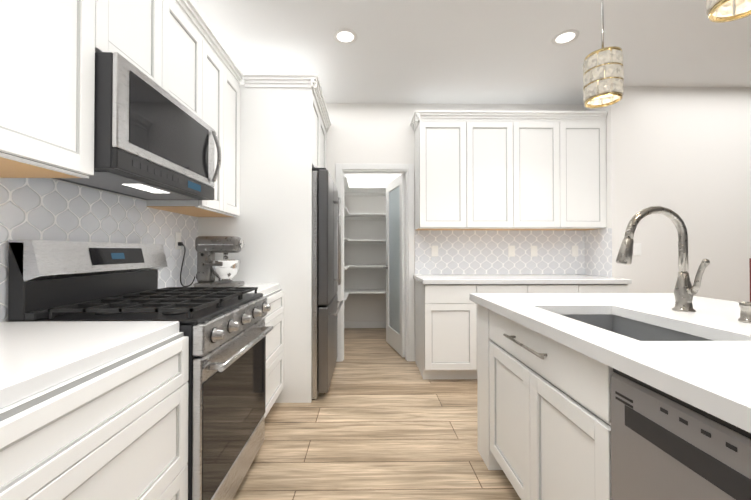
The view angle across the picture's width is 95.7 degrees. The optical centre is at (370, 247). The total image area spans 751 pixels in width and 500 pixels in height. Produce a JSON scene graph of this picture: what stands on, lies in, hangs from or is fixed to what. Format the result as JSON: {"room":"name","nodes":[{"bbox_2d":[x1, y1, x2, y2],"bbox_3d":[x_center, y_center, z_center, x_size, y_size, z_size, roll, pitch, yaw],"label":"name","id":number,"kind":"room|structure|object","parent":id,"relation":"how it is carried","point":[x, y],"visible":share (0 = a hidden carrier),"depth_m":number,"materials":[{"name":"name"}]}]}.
{"room":"kitchen","nodes":[
{"label":"kitchen","id":0,"kind":"room"},
{"bbox_2d":[1,87,750,351],"bbox_3d":[2.287,-0.194,1.144,7.450,2.740,8.300,0,-1,-1],"label":"wall","id":1,"kind":"structure","parent":0,"point":[684,153],"depth_m":3.26,"materials":[{"name":"white paint"}]},
{"bbox_2d":[0,0,115,177],"bbox_3d":[-1.151,-0.768,1.002,0.327,1.027,0.560,0,-1,-1],"label":"upper cabinet","id":2,"kind":"object","parent":1,"relation":"attached to","point":[48,48],"depth_m":1.07,"materials":[{"name":"white paint"}]},
{"bbox_2d":[0,178,197,321],"bbox_3d":[-1.308,-0.014,0.778,0.008,0.542,3.669,0,-1,-1],"label":"backsplash","id":3,"kind":"structure","parent":1,"relation":"attached to","point":[40,209],"depth_m":1.57,"materials":[{"name":"tile"}]},
{"bbox_2d":[175,232,180,248],"bbox_3d":[-1.322,-0.047,2.334,0.006,0.116,0.072,0,-1,-1],"label":"electrical outlet","id":4,"kind":"object","parent":3,"relation":"attached to","point":[177,237],"visible":0.98,"depth_m":2.32,"materials":[{"name":"white plastic"}]},
{"bbox_2d":[116,0,175,97],"bbox_3d":[-1.157,-0.996,1.453,0.327,0.562,0.457,0,-1,-1],"label":"upper cabinet","id":5,"kind":"object","parent":1,"relation":"attached to","point":[145,29],"depth_m":1.55,"materials":[{"name":"white paint"}]},
{"bbox_2d":[53,52,221,199],"bbox_3d":[-1.091,-0.491,1.617,0.462,0.426,0.786,0,-1,-1],"label":"microwave","id":6,"kind":"object","parent":5,"relation":"attached to","point":[153,140],"visible":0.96,"depth_m":1.43,"materials":[{"name":"grey metal"}]},
{"bbox_2d":[146,40,231,215],"bbox_3d":[-1.166,-0.757,2.167,0.327,1.027,0.424,0,-1,-1],"label":"upper cabinet","id":7,"kind":"object","parent":1,"relation":"attached to","point":[218,94],"depth_m":2.26,"materials":[{"name":"white paint"}]},
{"bbox_2d":[176,0,207,120],"bbox_3d":[-1.161,-0.993,1.789,0.327,0.562,0.457,0,-1,-1],"label":"upper cabinet","id":8,"kind":"object","parent":1,"relation":"attached to","point":[176,49],"depth_m":1.90,"materials":[{"name":"white paint"}]},
{"bbox_2d":[194,72,242,216],"bbox_3d":[-1.170,-0.754,2.440,0.327,1.027,0.363,0,-1,-1],"label":"upper cabinet","id":9,"kind":"object","parent":1,"relation":"attached to","point":[234,192],"depth_m":2.56,"materials":[{"name":"white paint"}]},
{"bbox_2d":[344,175,349,300],"bbox_3d":[-0.353,-0.089,4.607,0.100,1.540,1.098,0,-1,-1],"label":"shelf","id":10,"kind":"object","parent":1,"relation":"attached to","point":[346,186],"depth_m":4.72,"materials":[{"name":"white wood"}]},
{"bbox_2d":[345,321,385,327],"bbox_3d":[0.083,1.167,5.144,0.930,0.100,0.012,0,-1,-1],"label":"baseboard","id":11,"kind":"structure","parent":1,"relation":"attached to","point":[366,324],"depth_m":5.14,"materials":[{"name":"white paint"}]},
{"bbox_2d":[350,187,385,293],"bbox_3d":[0.145,-0.085,4.964,0.866,1.540,0.398,0,-1,-1],"label":"shelf","id":12,"kind":"object","parent":1,"relation":"attached to","point":[380,191],"depth_m":4.97,"materials":[{"name":"white wood"}]},
{"bbox_2d":[336,164,413,361],"bbox_3d":[0.043,0.156,3.657,0.834,2.092,0.126,0,-1,-1],"label":"door frame","id":13,"kind":"structure","parent":1,"relation":"attached to","point":[407,170],"depth_m":3.60,"materials":[{"name":"white paint"}]},
{"bbox_2d":[383,174,404,356],"bbox_3d":[0.263,0.195,4.025,0.218,1.998,0.667,0,-1,-1],"label":"pantry door","id":14,"kind":"structure","parent":1,"relation":"in","point":[395,264],"depth_m":3.96,"materials":[{"name":"white paint"}]},
{"bbox_2d":[414,114,473,229],"bbox_3d":[0.728,-0.723,3.461,0.517,1.067,0.330,0,-1,-1],"label":"upper cabinet","id":15,"kind":"object","parent":1,"relation":"attached to","point":[444,143],"depth_m":3.30,"materials":[{"name":"white paint"}]},
{"bbox_2d":[474,118,521,229],"bbox_3d":[1.155,-0.723,3.466,0.577,1.067,0.330,0,-1,-1],"label":"upper cabinet","id":16,"kind":"object","parent":1,"relation":"attached to","point":[504,170],"depth_m":3.31,"materials":[{"name":"white paint"}]},
{"bbox_2d":[415,228,611,276],"bbox_3d":[1.384,0.050,3.430,1.827,0.468,0.393,0,-1,-1],"label":"backsplash","id":17,"kind":"structure","parent":1,"relation":"attached to","point":[472,252],"depth_m":3.62,"materials":[{"name":"tile"}]},
{"bbox_2d":[431,246,437,256],"bbox_3d":[0.678,0.036,3.606,0.072,0.116,0.006,0,-1,-1],"label":"electrical outlet","id":18,"kind":"object","parent":17,"relation":"attached to","point":[434,249],"depth_m":3.60,"materials":[{"name":"white plastic"}]},
{"bbox_2d":[508,246,514,256],"bbox_3d":[1.498,0.036,3.617,0.072,0.116,0.006,0,-1,-1],"label":"electrical outlet","id":19,"kind":"object","parent":17,"relation":"attached to","point":[511,250],"depth_m":3.62,"materials":[{"name":"white plastic"}]},
{"bbox_2d":[531,246,536,256],"bbox_3d":[1.738,0.036,3.620,0.072,0.116,0.006,0,-1,-1],"label":"electrical outlet","id":20,"kind":"object","parent":17,"relation":"attached to","point":[533,248],"depth_m":3.62,"materials":[{"name":"white plastic"}]},
{"bbox_2d":[572,246,577,256],"bbox_3d":[2.178,0.036,3.626,0.072,0.116,0.006,0,-1,-1],"label":"electrical outlet","id":21,"kind":"object","parent":17,"relation":"attached to","point":[574,248],"depth_m":3.62,"materials":[{"name":"white plastic"}]},
{"bbox_2d":[522,118,569,229],"bbox_3d":[1.612,-0.723,3.473,0.577,1.067,0.330,0,-1,-1],"label":"upper cabinet","id":22,"kind":"object","parent":1,"relation":"attached to","point":[545,141],"depth_m":3.32,"materials":[{"name":"white paint"}]},
{"bbox_2d":[570,118,606,229],"bbox_3d":[2.039,-0.723,3.478,0.517,1.067,0.330,0,-1,-1],"label":"upper cabinet","id":23,"kind":"object","parent":1,"relation":"attached to","point":[588,211],"depth_m":3.32,"materials":[{"name":"white paint"}]},
{"bbox_2d":[634,243,640,255],"bbox_3d":[2.544,0.018,3.242,0.072,0.116,0.008,0,-1,-1],"label":"electrical outlet","id":24,"kind":"object","parent":1,"relation":"attached to","point":[637,246],"depth_m":3.24,"materials":[{"name":"white plastic"}]},
{"bbox_2d":[232,328,520,499],"bbox_3d":[2.246,1.202,1.179,7.530,0.050,8.400,0,-1,-1],"label":"floor","id":25,"kind":"structure","parent":0,"point":[381,419],"depth_m":2.09,"materials":[{"name":"brown wood"}]},
{"bbox_2d":[0,332,188,499],"bbox_3d":[-0.978,0.736,0.839,0.667,0.876,0.736,0,-1,-1],"label":"base cabinet","id":26,"kind":"object","parent":25,"relation":"on","point":[116,429],"depth_m":0.84,"materials":[{"name":"white paint"}]},
{"bbox_2d":[0,284,279,408],"bbox_3d":[-0.994,0.278,0.780,0.633,0.040,3.669,0,-1,-1],"label":"countertop","id":27,"kind":"structure","parent":26,"relation":"on","point":[37,357],"depth_m":0.91,"materials":[{"name":"white stone"}]},
{"bbox_2d":[194,236,243,286],"bbox_3d":[-1.063,0.096,2.401,0.323,0.356,0.212,0,-1,-1],"label":"stand mixer","id":28,"kind":"object","parent":27,"relation":"on","point":[210,267],"visible":0.98,"depth_m":2.35,"materials":[{"name":"grey metal"}]},
{"bbox_2d":[178,242,194,286],"bbox_3d":[-1.276,0.114,2.332,0.086,0.305,0.130,0,-1,-1],"label":"cord","id":29,"kind":"object","parent":28,"relation":"attached to","point":[180,244],"visible":1,"depth_m":2.32,"materials":[{"name":"black rubber"}]},
{"bbox_2d":[8,240,273,499],"bbox_3d":[-0.929,0.579,1.608,0.752,1.205,0.784,0,-1,-1],"label":"range","id":30,"kind":"object","parent":25,"relation":"on","point":[226,330],"visible":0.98,"depth_m":1.40,"materials":[{"name":"grey metal"}]},
{"bbox_2d":[198,73,330,402],"bbox_3d":[-0.878,-0.064,3.084,0.927,2.520,1.027,0,-1,-1],"label":"cabinet","id":31,"kind":"object","parent":25,"relation":"on","point":[285,122],"visible":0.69,"depth_m":2.62,"materials":[{"name":"white paint"}]},
{"bbox_2d":[263,289,283,417],"bbox_3d":[-0.997,0.751,2.306,0.667,0.876,0.605,0,-1,-1],"label":"base cabinet","id":32,"kind":"object","parent":25,"relation":"on","point":[274,317],"depth_m":2.38,"materials":[{"name":"white paint"}]},
{"bbox_2d":[312,168,342,399],"bbox_3d":[-0.759,0.286,3.096,0.971,1.820,0.895,0,-1,-1],"label":"refrigerator","id":33,"kind":"object","parent":25,"relation":"on","point":[326,240],"visible":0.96,"depth_m":2.66,"materials":[{"name":"silver metal"}]},
{"bbox_2d":[415,280,486,378],"bbox_3d":[0.732,0.761,3.306,0.520,0.876,0.610,0,-1,-1],"label":"base cabinet","id":34,"kind":"object","parent":25,"relation":"on","point":[445,331],"depth_m":3.01,"materials":[{"name":"white paint"}]},
{"bbox_2d":[487,284,538,292],"bbox_3d":[1.159,0.761,3.311,0.575,0.876,0.610,0,-1,-1],"label":"base cabinet","id":35,"kind":"object","parent":25,"relation":"on","point":[491,288],"depth_m":3.01,"materials":[{"name":"white paint"}]},
{"bbox_2d":[413,274,631,283],"bbox_3d":[1.375,0.303,3.306,1.848,0.040,0.636,0,-1,-1],"label":"countertop","id":36,"kind":"structure","parent":35,"relation":"on","point":[517,279],"depth_m":3.00,"materials":[{"name":"white stone"}]},
{"bbox_2d":[535,284,586,292],"bbox_3d":[1.614,0.761,3.318,0.575,0.876,0.610,0,-1,-1],"label":"base cabinet","id":37,"kind":"object","parent":25,"relation":"on","point":[543,288],"depth_m":3.02,"materials":[{"name":"white paint"}]},
{"bbox_2d":[587,284,628,292],"bbox_3d":[2.041,0.761,3.323,0.518,0.876,0.610,0,-1,-1],"label":"base cabinet","id":38,"kind":"object","parent":25,"relation":"on","point":[591,288],"depth_m":3.02,"materials":[{"name":"white paint"}]},
{"bbox_2d":[605,314,713,475],"bbox_3d":[1.471,0.733,0.548,0.338,0.874,2.550,0,-1,-1],"label":"base cabinet","id":39,"kind":"object","parent":25,"relation":"on","point":[641,331],"depth_m":1.30,"materials":[{"name":"white paint"}]},
{"bbox_2d":[469,293,750,432],"bbox_3d":[1.211,0.276,0.635,1.215,0.040,2.780,0,-1,-1],"label":"countertop","id":40,"kind":"structure","parent":39,"relation":"on","point":[713,378],"depth_m":0.97,"materials":[{"name":"white stone"}]},
{"bbox_2d":[616,206,709,311],"bbox_3d":[1.188,0.045,1.400,0.325,0.437,0.128,0,-1,-1],"label":"faucet","id":41,"kind":"object","parent":40,"relation":"on","point":[685,290],"visible":1,"depth_m":1.41,"materials":[{"name":"silver metal"}]},
{"bbox_2d":[738,301,750,322],"bbox_3d":[1.331,0.227,1.197,0.052,0.070,0.052,0,-1,-1],"label":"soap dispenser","id":42,"kind":"object","parent":40,"relation":"on","point":[745,311],"visible":1,"depth_m":1.19,"materials":[{"name":"silver metal"}]},
{"bbox_2d":[611,368,750,499],"bbox_3d":[0.959,0.736,0.602,0.658,0.869,0.594,0,-1,-1],"label":"dishwasher","id":43,"kind":"object","parent":25,"relation":"on","point":[665,446],"visible":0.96,"depth_m":0.72,"materials":[{"name":"grey metal"}]},
{"bbox_2d":[749,258,750,301],"bbox_3d":[2.181,0.624,1.904,0.400,1.120,0.400,0,-1,-1],"label":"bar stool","id":44,"kind":"object","parent":25,"relation":"on","point":[750,276],"visible":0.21,"depth_m":2.09,"materials":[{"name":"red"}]},
{"bbox_2d":[192,0,750,104],"bbox_3d":[2.246,-1.588,1.208,7.530,0.050,8.400,0,-1,-1],"label":"ceiling","id":45,"kind":"structure","parent":0,"point":[452,52],"depth_m":2.60,"materials":[{"name":"white paint"}]},
{"bbox_2d":[333,29,356,44],"bbox_3d":[-0.187,-1.547,2.495,0.175,0.006,0.175,0,-1,-10],"label":"recessed light","id":46,"kind":"object","parent":45,"relation":"in","point":[345,36],"depth_m":2.49,"materials":[{"name":"white paint"}]},
{"bbox_2d":[552,30,578,44],"bbox_3d":[1.433,-1.546,2.506,0.175,0.006,0.175,0,-1,-7],"label":"recessed light","id":47,"kind":"object","parent":45,"relation":"in","point":[568,36],"depth_m":2.50,"materials":[{"name":"white paint"}]},
{"bbox_2d":[583,0,623,107],"bbox_3d":[1.081,-1.119,1.587,0.156,0.880,0.157,0,-1,-1],"label":"pendant light","id":48,"kind":"object","parent":45,"relation":"hanging from","point":[603,72],"visible":1,"depth_m":1.53,"materials":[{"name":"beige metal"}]},
{"bbox_2d":[706,0,750,22],"bbox_3d":[1.059,-1.125,0.967,0.156,0.880,0.157,0,-1,-1],"label":"pendant light","id":49,"kind":"object","parent":45,"relation":"hanging from","point":[719,11],"visible":1,"depth_m":1.02,"materials":[{"name":"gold metal"}]}
]}

